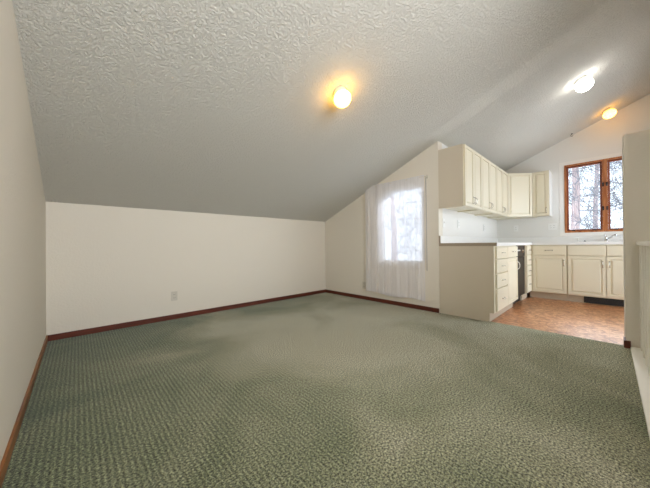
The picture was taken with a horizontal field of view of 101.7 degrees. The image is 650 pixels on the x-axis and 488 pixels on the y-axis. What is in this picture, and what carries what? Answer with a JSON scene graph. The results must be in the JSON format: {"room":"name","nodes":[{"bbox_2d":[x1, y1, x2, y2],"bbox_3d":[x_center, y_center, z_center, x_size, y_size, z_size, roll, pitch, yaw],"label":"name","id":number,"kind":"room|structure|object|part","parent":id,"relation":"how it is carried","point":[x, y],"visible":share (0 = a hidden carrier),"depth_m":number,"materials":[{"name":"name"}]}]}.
{"room":"studio apartment","nodes":[
{"label":"studio apartment","id":0,"kind":"room"},
{"bbox_2d":[0,0,45,463],"bbox_3d":[-1.043,0.382,0.701,0.120,5.866,5.196,0,0,-43],"label":"wall","id":1,"kind":"structure","parent":0,"point":[22,197],"depth_m":1.34,"materials":[{"name":"beige paint"}]},
{"bbox_2d":[0,335,47,487],"bbox_3d":[-1.417,0.892,1.200,0.012,0.058,3.706,0,0,-43],"label":"baseboard","id":2,"kind":"structure","parent":1,"relation":"attached to","point":[7,455],"depth_m":1.31,"materials":[{"name":"brown wood"}]},
{"bbox_2d":[46,202,325,334],"bbox_3d":[-1.383,0.358,3.856,3.690,1.549,0.120,0,0,-43],"label":"wall","id":3,"kind":"structure","parent":0,"point":[106,265],"depth_m":3.21,"materials":[{"name":"beige paint"}]},
{"bbox_2d":[171,291,176,300],"bbox_3d":[-1.879,0.649,3.301,0.070,0.115,0.009,0,0,-43],"label":"outlet","id":4,"kind":"object","parent":3,"relation":"attached to","point":[173,294],"visible":1,"depth_m":3.30,"materials":[{"name":"beige plastic"}]},
{"bbox_2d":[48,290,324,340],"bbox_3d":[-1.333,0.903,3.805,3.666,0.058,0.012,0,0,-43],"label":"baseboard","id":5,"kind":"structure","parent":3,"relation":"attached to","point":[52,337],"depth_m":3.22,"materials":[{"name":"brown wood"}]},
{"bbox_2d":[1,292,649,487],"bbox_3d":[1.329,1.004,2.909,6.356,0.200,4.956,0,0,-43],"label":"floor","id":6,"kind":"structure","parent":0,"point":[322,390],"depth_m":1.52,"materials":[{"name":"green carpet"}]},
{"bbox_2d":[439,246,507,321],"bbox_3d":[1.921,0.462,3.402,0.518,0.876,0.677,0,0,-43],"label":"base cabinet","id":7,"kind":"object","parent":6,"relation":"on","point":[473,280],"visible":1,"depth_m":3.21,"materials":[{"name":"beige wood"}]},
{"bbox_3d":[2.139,0.431,3.200,0.462,0.163,0.022,0,0,-43],"label":"drawer","id":8,"kind":"part","parent":7,"relation":"part of","materials":[{"name":"beige wood"}]},
{"bbox_3d":[2.138,0.261,3.200,0.462,0.157,0.022,0,0,-43],"label":"drawer","id":9,"kind":"part","parent":7,"relation":"part of","materials":[{"name":"beige wood"}]},
{"bbox_3d":[2.137,0.104,3.201,0.462,0.137,0.022,0,0,-43],"label":"drawer","id":10,"kind":"part","parent":7,"relation":"part of","materials":[{"name":"beige wood"}]},
{"bbox_3d":[2.142,0.649,3.199,0.462,0.253,0.022,0,0,-43],"label":"drawer","id":11,"kind":"part","parent":7,"relation":"part of","materials":[{"name":"beige wood"}]},
{"bbox_2d":[502,245,519,313],"bbox_3d":[2.312,0.461,3.767,0.549,0.876,0.677,0,0,-43],"label":"base cabinet","id":12,"kind":"object","parent":6,"relation":"on","point":[513,262],"visible":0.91,"depth_m":3.54,"materials":[{"name":"beige wood"}]},
{"bbox_3d":[2.512,0.477,3.549,0.527,0.593,0.019,0,0,-43],"label":"door","id":13,"kind":"part","parent":12,"relation":"part of","materials":[{"name":"beige wood"}]},
{"bbox_3d":[2.510,0.102,3.549,0.527,0.137,0.022,0,0,-43],"label":"drawer","id":14,"kind":"part","parent":12,"relation":"part of","materials":[{"name":"beige wood"}]},
{"bbox_2d":[513,246,524,303],"bbox_3d":[2.736,0.463,4.164,0.600,0.868,0.598,0,0,-43],"label":"dishwasher","id":15,"kind":"object","parent":6,"relation":"on","point":[521,249],"visible":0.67,"depth_m":4.01,"materials":[{"name":"black metal"}]},
{"bbox_3d":[2.914,0.109,3.971,0.592,0.160,0.027,0,0,-43],"label":"control panel","id":16,"kind":"part","parent":15,"relation":"part of","materials":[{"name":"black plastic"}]},
{"bbox_3d":[2.916,0.486,3.971,0.592,0.585,0.023,0,0,-43],"label":"door","id":17,"kind":"part","parent":15,"relation":"part of","materials":[{"name":"black metal"}]},
{"bbox_2d":[516,245,531,299],"bbox_3d":[3.094,0.457,4.498,0.369,0.876,0.677,0,0,-43],"label":"base cabinet","id":18,"kind":"object","parent":6,"relation":"on","point":[527,258],"visible":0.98,"depth_m":4.20,"materials":[{"name":"beige wood"}]},
{"bbox_3d":[3.288,0.099,4.276,0.328,0.137,0.022,0,0,-43],"label":"drawer","id":19,"kind":"part","parent":18,"relation":"part of","materials":[{"name":"beige wood"}]},
{"bbox_3d":[3.289,0.255,4.275,0.328,0.157,0.022,0,0,-43],"label":"drawer","id":20,"kind":"part","parent":18,"relation":"part of","materials":[{"name":"beige wood"}]},
{"bbox_3d":[3.292,0.643,4.274,0.328,0.253,0.022,0,0,-43],"label":"drawer","id":21,"kind":"part","parent":18,"relation":"part of","materials":[{"name":"beige wood"}]},
{"bbox_3d":[3.291,0.425,4.275,0.328,0.163,0.022,0,0,-43],"label":"drawer","id":22,"kind":"part","parent":18,"relation":"part of","materials":[{"name":"beige wood"}]},
{"bbox_2d":[530,245,567,300],"bbox_3d":[3.783,0.450,4.455,0.653,0.876,0.475,0,0,-43],"label":"base cabinet","id":23,"kind":"object","parent":6,"relation":"on","point":[548,262],"visible":0.97,"depth_m":4.24,"materials":[{"name":"beige wood"}]},
{"bbox_2d":[439,235,622,245],"bbox_3d":[3.124,-0.054,3.681,2.669,0.136,1.923,0,0,-43],"label":"countertop","id":24,"kind":"structure","parent":23,"relation":"on","point":[443,240],"depth_m":4.22,"materials":[{"name":"white laminate"}]},
{"bbox_2d":[588,241,622,244],"bbox_3d":[4.215,0.049,3.974,0.415,0.178,0.745,0,0,-43],"label":"sink","id":25,"kind":"object","parent":24,"relation":"in","point":[588,241],"visible":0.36,"depth_m":3.84,"materials":[{"name":"white ceramic"}]},
{"bbox_2d":[604,234,616,240],"bbox_3d":[4.374,-0.099,4.061,0.055,0.131,0.250,-1,0,20],"label":"faucet","id":26,"kind":"object","parent":24,"relation":"on","point":[606,238],"visible":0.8,"depth_m":4.13,"materials":[{"name":"silver metal"}]},
{"bbox_3d":[3.588,0.102,4.244,0.022,0.150,0.413,0,0,-43],"label":"drawer","id":27,"kind":"part","parent":23,"relation":"part of","materials":[{"name":"beige wood"}]},
{"bbox_3d":[3.592,0.478,4.243,0.019,0.578,0.413,0,0,-43],"label":"door","id":28,"kind":"part","parent":23,"relation":"part of","materials":[{"name":"beige wood"}]},
{"bbox_2d":[567,244,623,306],"bbox_3d":[4.229,0.444,3.978,0.653,0.876,0.825,0,0,-43],"label":"base cabinet","id":29,"kind":"object","parent":6,"relation":"on","point":[592,270],"visible":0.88,"depth_m":3.86,"materials":[{"name":"beige wood"}]},
{"bbox_3d":[3.878,0.098,3.933,0.022,0.150,0.401,0,0,-43],"label":"drawer","id":30,"kind":"part","parent":29,"relation":"part of","materials":[{"name":"beige wood"}]},
{"bbox_3d":[3.882,0.474,3.933,0.019,0.578,0.401,0,0,-43],"label":"door","id":31,"kind":"part","parent":29,"relation":"part of","materials":[{"name":"beige wood"}]},
{"bbox_2d":[584,296,623,306],"bbox_3d":[4.060,0.830,3.822,0.009,0.097,0.460,0,0,-43],"label":"register","id":32,"kind":"object","parent":29,"relation":"attached to","point":[605,301],"visible":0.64,"depth_m":3.83,"materials":[{"name":"black metal"}]},
{"bbox_3d":[4.157,0.094,3.635,0.022,0.150,0.401,0,0,-43],"label":"drawer","id":33,"kind":"part","parent":29,"relation":"part of","materials":[{"name":"beige wood"}]},
{"bbox_3d":[4.161,0.470,3.634,0.019,0.578,0.401,0,0,-43],"label":"door","id":34,"kind":"part","parent":29,"relation":"part of","materials":[{"name":"beige wood"}]},
{"bbox_2d":[631,347,649,438],"bbox_3d":[1.300,0.897,0.969,3.666,0.036,0.102,0,0,-43],"label":"trim","id":35,"kind":"structure","parent":6,"relation":"on","point":[643,379],"depth_m":1.70,"materials":[{"name":"white paint"}]},
{"bbox_2d":[636,241,649,375],"bbox_3d":[1.312,0.432,0.960,3.654,0.893,0.060,0,0,-43],"label":"half wall","id":36,"kind":"structure","parent":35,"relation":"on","point":[644,246],"depth_m":1.89,"materials":[{"name":"beige paint"}]},
{"bbox_3d":[1.308,0.001,0.962,3.654,0.031,0.060,0,0,-43],"label":"handrail","id":37,"kind":"part","parent":36,"relation":"part of","materials":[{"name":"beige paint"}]},
{"bbox_2d":[12,0,649,221],"bbox_3d":[1.306,-1.553,2.920,6.596,2.317,5.196,0,0,-43],"label":"ceiling","id":38,"kind":"structure","parent":0,"point":[225,107],"depth_m":2.27,"materials":[{"name":"white paint"}]},
{"bbox_2d":[333,86,350,107],"bbox_3d":[0.148,-1.263,2.275,0.153,0.164,0.154,-1,0,0],"label":"ceiling light","id":39,"kind":"object","parent":38,"relation":"attached to","point":[342,97],"visible":1,"depth_m":2.23,"materials":[{"name":"beige glass"}]},
{"bbox_2d":[574,75,593,91],"bbox_3d":[3.007,-1.858,3.071,0.156,0.168,0.157,-1,0,0],"label":"ceiling light","id":40,"kind":"object","parent":38,"relation":"attached to","point":[583,83],"visible":1,"depth_m":3.04,"materials":[{"name":"white plastic"}]},
{"bbox_2d":[602,107,616,118],"bbox_3d":[4.241,-1.955,3.947,0.146,0.157,0.147,-1,0,0],"label":"ceiling light","id":41,"kind":"object","parent":38,"relation":"attached to","point":[608,113],"visible":1,"depth_m":3.92,"materials":[{"name":"beige glass"}]},
{"bbox_2d":[325,141,442,312],"bbox_3d":[0.751,-0.115,4.360,0.120,2.461,2.307,0,0,-43],"label":"wall","id":42,"kind":"structure","parent":0,"point":[345,232],"depth_m":4.36,"materials":[{"name":"beige paint"}]},
{"bbox_2d":[325,289,438,312],"bbox_3d":[0.751,0.886,4.268,0.012,0.058,2.182,0,0,-43],"label":"baseboard","id":43,"kind":"structure","parent":42,"relation":"attached to","point":[397,303],"depth_m":4.05,"materials":[{"name":"brown wood"}]},
{"bbox_3d":[1.005,-0.907,3.954,0.057,0.050,1.074,0,0,-43],"label":"curtain rod","id":44,"kind":"object","parent":42,"relation":"attached to","visible":0},
{"bbox_2d":[365,175,424,300],"bbox_3d":[0.997,-0.074,3.922,0.018,1.705,1.000,0,0,-43],"label":"curtain","id":45,"kind":"object","parent":44,"relation":"hanging from","point":[394,212],"visible":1,"depth_m":3.86,"materials":[{"name":"white fabric"}]},
{"bbox_2d":[425,178,426,250],"bbox_3d":[1.366,-0.266,3.566,0.014,1.255,0.008,0,0,-21],"label":"wand","id":46,"kind":"object","parent":44,"relation":"hanging from","point":[425,178],"visible":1,"depth_m":3.56,"materials":[{"name":"grey plastic"}]},
{"bbox_2d":[442,144,496,237],"bbox_3d":[2.472,-0.130,4.471,2.546,2.461,0.120,0,0,-43],"label":"wall","id":47,"kind":"structure","parent":0,"point":[471,225],"depth_m":4.18,"materials":[{"name":"white paint"}]},
{"bbox_2d":[438,144,481,211],"bbox_3d":[1.848,-0.851,3.569,0.648,0.769,0.358,0,0,-43],"label":"upper cabinet","id":48,"kind":"object","parent":47,"relation":"attached to","point":[459,166],"visible":1,"depth_m":3.38,"materials":[{"name":"beige wood"}]},
{"bbox_3d":[1.595,-0.849,3.369,0.004,0.769,0.305,0,0,-43],"label":"panel","id":49,"kind":"part","parent":48,"relation":"part of","materials":[{"name":"beige laminate"}]},
{"bbox_3d":[1.830,-0.853,3.365,0.306,0.755,0.019,0,0,-43],"label":"door","id":50,"kind":"part","parent":48,"relation":"part of","materials":[{"name":"beige wood"}]},
{"bbox_3d":[2.059,-0.854,3.580,0.314,0.755,0.019,0,0,-43],"label":"door","id":51,"kind":"part","parent":48,"relation":"part of","materials":[{"name":"beige wood"}]},
{"bbox_2d":[464,156,496,215],"bbox_3d":[2.352,-0.855,4.040,0.729,0.765,0.358,0,0,-43],"label":"upper cabinet","id":52,"kind":"object","parent":47,"relation":"attached to","point":[489,170],"visible":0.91,"depth_m":3.93,"materials":[{"name":"beige wood"}]},
{"bbox_3d":[2.314,-0.855,3.817,0.357,0.755,0.019,0,0,-43],"label":"door","id":53,"kind":"part","parent":52,"relation":"part of","materials":[{"name":"beige wood"}]},
{"bbox_3d":[2.577,-0.856,4.064,0.357,0.755,0.019,0,0,-43],"label":"door","id":54,"kind":"part","parent":52,"relation":"part of","materials":[{"name":"beige wood"}]},
{"bbox_2d":[477,166,507,217],"bbox_3d":[2.866,-0.858,4.520,0.676,0.765,0.358,0,0,-43],"label":"upper cabinet","id":55,"kind":"object","parent":47,"relation":"attached to","point":[502,176],"visible":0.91,"depth_m":4.41,"materials":[{"name":"beige wood"}]},
{"bbox_3d":[2.837,-0.857,4.307,0.330,0.755,0.019,0,0,-43],"label":"door","id":56,"kind":"part","parent":55,"relation":"part of","materials":[{"name":"beige wood"}]},
{"bbox_3d":[3.082,-0.859,4.535,0.330,0.755,0.019,0,0,-43],"label":"door","id":57,"kind":"part","parent":55,"relation":"part of","materials":[{"name":"beige wood"}]},
{"bbox_2d":[489,173,534,219],"bbox_3d":[3.422,-0.861,4.864,0.614,0.765,0.615,0,0,-43],"label":"upper cabinet","id":58,"kind":"object","parent":47,"relation":"attached to","point":[519,184],"visible":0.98,"depth_m":4.63,"materials":[{"name":"beige wood"}]},
{"bbox_3d":[3.415,-0.861,4.642,0.405,0.755,0.019,-1,0,2],"label":"door","id":59,"kind":"part","parent":58,"relation":"part of","materials":[{"name":"beige wood"}]},
{"bbox_2d":[497,94,649,237],"bbox_3d":[4.426,-0.751,4.328,0.120,3.666,3.009,0,0,-43],"label":"wall","id":60,"kind":"structure","parent":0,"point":[603,137],"depth_m":4.50,"materials":[{"name":"white paint"}]},
{"bbox_2d":[532,170,551,217],"bbox_3d":[3.803,-0.866,4.643,0.358,0.769,0.236,0,0,-43],"label":"upper cabinet","id":61,"kind":"object","parent":60,"relation":"attached to","point":[541,181],"visible":1,"depth_m":4.54,"materials":[{"name":"beige wood"}]},
{"bbox_3d":[3.901,-0.867,4.575,0.307,0.769,0.004,0,0,-43],"label":"panel","id":62,"kind":"part","parent":61,"relation":"part of","materials":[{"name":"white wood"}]},
{"bbox_2d":[548,223,556,229],"bbox_3d":[4.015,-0.308,4.674,0.009,0.115,0.116,0,0,-43],"label":"outlet","id":63,"kind":"object","parent":60,"relation":"attached to","point":[551,226],"visible":1,"depth_m":4.67,"materials":[{"name":"white plastic"}]},
{"bbox_2d":[559,152,622,236],"bbox_3d":[4.484,-0.774,4.238,0.158,1.278,1.088,0,0,-43],"label":"window","id":64,"kind":"structure","parent":60,"relation":"attached to","point":[603,160],"depth_m":4.29,"materials":[{"name":"brown wood"}]},
{"bbox_3d":[4.325,-0.772,4.421,0.040,1.104,0.423,0,0,-43],"label":"sash","id":65,"kind":"part","parent":64,"relation":"part of","materials":[{"name":"brown wood"}]},
{"bbox_3d":[4.656,-0.776,4.067,0.040,1.104,0.423,0,0,-43],"label":"sash","id":66,"kind":"part","parent":64,"relation":"part of","materials":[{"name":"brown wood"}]},
{"bbox_2d":[623,129,649,347],"bbox_3d":[3.016,-0.032,1.896,0.114,1.832,1.153,0,0,-43],"label":"wall partition","id":67,"kind":"structure","parent":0,"point":[636,145],"depth_m":2.24,"materials":[{"name":"beige paint"}]},
{"bbox_2d":[622,138,625,336],"bbox_3d":[2.674,-0.027,2.349,0.003,1.832,0.038,0,0,-43],"label":"trim","id":68,"kind":"structure","parent":67,"relation":"attached to","point":[622,138],"depth_m":2.36,"materials":[{"name":"white paint"}]},
{"bbox_2d":[623,337,630,348],"bbox_3d":[2.629,0.858,2.305,0.128,0.062,0.039,0,0,-43],"label":"baseboard","id":69,"kind":"structure","parent":67,"relation":"attached to","point":[627,344],"depth_m":2.26,"materials":[{"name":"brown wood"}]},
{"label":"outside","id":70,"kind":"structure","parent":0,"visible":0},
{"bbox_3d":[10.777,3.968,14.120,45.000,0.200,42.000,0,0,-43],"label":"ground","id":71,"kind":"structure","parent":70,"visible":0},
{"bbox_2d":[568,162,622,229],"bbox_3d":[8.103,-1.052,8.634,5.852,9.855,4.663,-1,0,-4],"label":"bare tree","id":72,"kind":"object","parent":71,"relation":"on","point":[575,210],"visible":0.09,"depth_m":8.05,"materials":[{"name":"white plant"}]},
{"bbox_2d":[568,160,622,228],"bbox_3d":[8.727,-0.707,6.812,4.714,9.130,5.025,-1,0,44],"label":"bare tree","id":73,"kind":"object","parent":71,"relation":"on","point":[618,162],"visible":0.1,"depth_m":7.70,"materials":[{"name":"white plant"}]},
{"bbox_2d":[568,164,622,228],"bbox_3d":[10.509,-1.737,9.993,5.428,11.188,5.493,-1,0,16],"label":"bare tree","id":74,"kind":"object","parent":71,"relation":"on","point":[597,171],"visible":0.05,"depth_m":10.42,"materials":[{"name":"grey plant"}]}
]}

